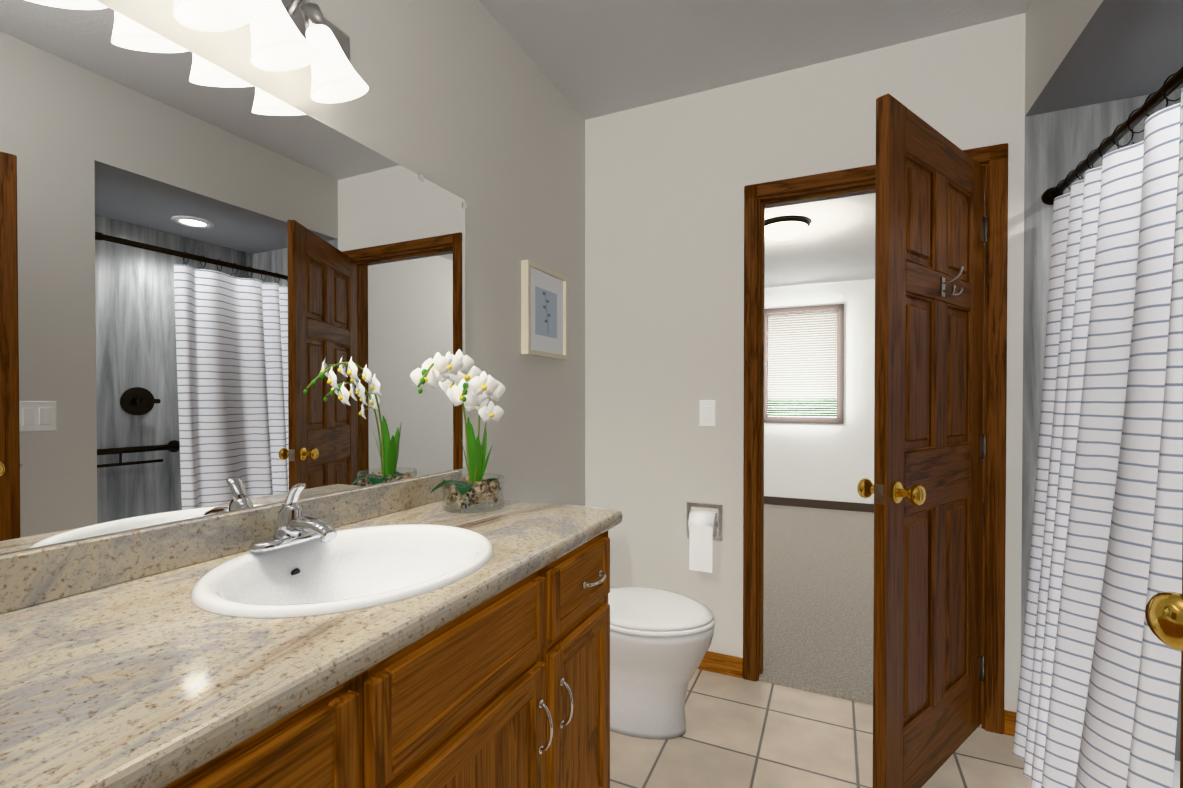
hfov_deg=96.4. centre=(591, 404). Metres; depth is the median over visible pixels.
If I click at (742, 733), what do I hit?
floor
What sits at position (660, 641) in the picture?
toilet
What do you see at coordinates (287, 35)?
sconce
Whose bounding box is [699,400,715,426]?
light switch
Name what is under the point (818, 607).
floor
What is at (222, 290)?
wall mirror
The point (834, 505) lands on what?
baseboard
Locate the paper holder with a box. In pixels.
[687,502,721,572]
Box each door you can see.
[857,93,987,787]
[1145,546,1182,787]
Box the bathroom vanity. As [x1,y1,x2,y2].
[152,518,621,787]
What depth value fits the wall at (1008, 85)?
1.87 m
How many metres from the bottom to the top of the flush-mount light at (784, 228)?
0.100 m
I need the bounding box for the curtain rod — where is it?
[1041,67,1182,204]
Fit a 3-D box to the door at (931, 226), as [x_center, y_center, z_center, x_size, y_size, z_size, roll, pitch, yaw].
[1.099,0.157,1.692,0.775,2.014,0.177,0,1,-37]
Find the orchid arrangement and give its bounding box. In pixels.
[410,349,505,513]
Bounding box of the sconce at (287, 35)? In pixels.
[174,0,368,102]
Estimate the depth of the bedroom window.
5.78 m
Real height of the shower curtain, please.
1.876 m
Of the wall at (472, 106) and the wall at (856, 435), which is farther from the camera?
the wall at (856, 435)
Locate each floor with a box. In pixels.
[610,669,1030,787]
[759,504,981,727]
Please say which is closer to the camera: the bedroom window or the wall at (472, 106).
the wall at (472, 106)
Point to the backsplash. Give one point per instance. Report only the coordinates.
(28, 577)
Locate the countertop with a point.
(109, 686)
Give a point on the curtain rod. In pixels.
(1174, 82)
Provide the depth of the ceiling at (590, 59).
1.96 m
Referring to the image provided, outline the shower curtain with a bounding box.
[1013,73,1182,787]
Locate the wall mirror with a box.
[0,0,466,553]
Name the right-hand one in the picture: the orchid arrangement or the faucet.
the orchid arrangement
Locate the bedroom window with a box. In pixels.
[764,304,843,423]
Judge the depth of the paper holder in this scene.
2.27 m
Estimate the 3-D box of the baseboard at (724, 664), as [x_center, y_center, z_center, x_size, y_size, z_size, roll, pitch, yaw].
[0.321,1.127,2.408,0.719,0.085,0.015,0,1,25]
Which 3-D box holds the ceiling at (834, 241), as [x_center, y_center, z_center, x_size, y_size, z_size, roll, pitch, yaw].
[1.038,-1.338,4.345,3.650,0.100,3.905,0,1,25]
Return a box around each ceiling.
[479,0,1031,119]
[764,193,875,287]
[1025,0,1182,115]
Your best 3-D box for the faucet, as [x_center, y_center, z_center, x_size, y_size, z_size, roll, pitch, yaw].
[-0.578,0.222,1.066,0.151,0.124,0.156,0,1,25]
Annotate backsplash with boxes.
[0,470,461,613]
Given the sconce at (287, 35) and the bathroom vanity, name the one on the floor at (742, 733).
the bathroom vanity
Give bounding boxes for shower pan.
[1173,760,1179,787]
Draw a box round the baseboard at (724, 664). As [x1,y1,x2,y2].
[697,651,742,677]
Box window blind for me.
[768,312,837,417]
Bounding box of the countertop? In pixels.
[0,496,621,787]
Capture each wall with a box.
[0,0,584,554]
[585,21,1180,760]
[764,279,874,503]
[992,13,1025,711]
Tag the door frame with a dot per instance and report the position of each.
(760, 198)
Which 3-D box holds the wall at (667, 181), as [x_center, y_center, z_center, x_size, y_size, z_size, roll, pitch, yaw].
[1.140,-0.097,2.096,2.520,2.540,0.120,0,1,25]
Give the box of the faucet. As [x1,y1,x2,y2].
[249,483,336,552]
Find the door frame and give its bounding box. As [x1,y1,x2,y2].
[743,143,1007,733]
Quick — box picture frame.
[521,260,567,359]
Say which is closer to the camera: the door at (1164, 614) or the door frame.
the door at (1164, 614)
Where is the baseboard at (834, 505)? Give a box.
[764,496,873,512]
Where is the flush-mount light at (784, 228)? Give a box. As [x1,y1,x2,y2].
[765,216,809,240]

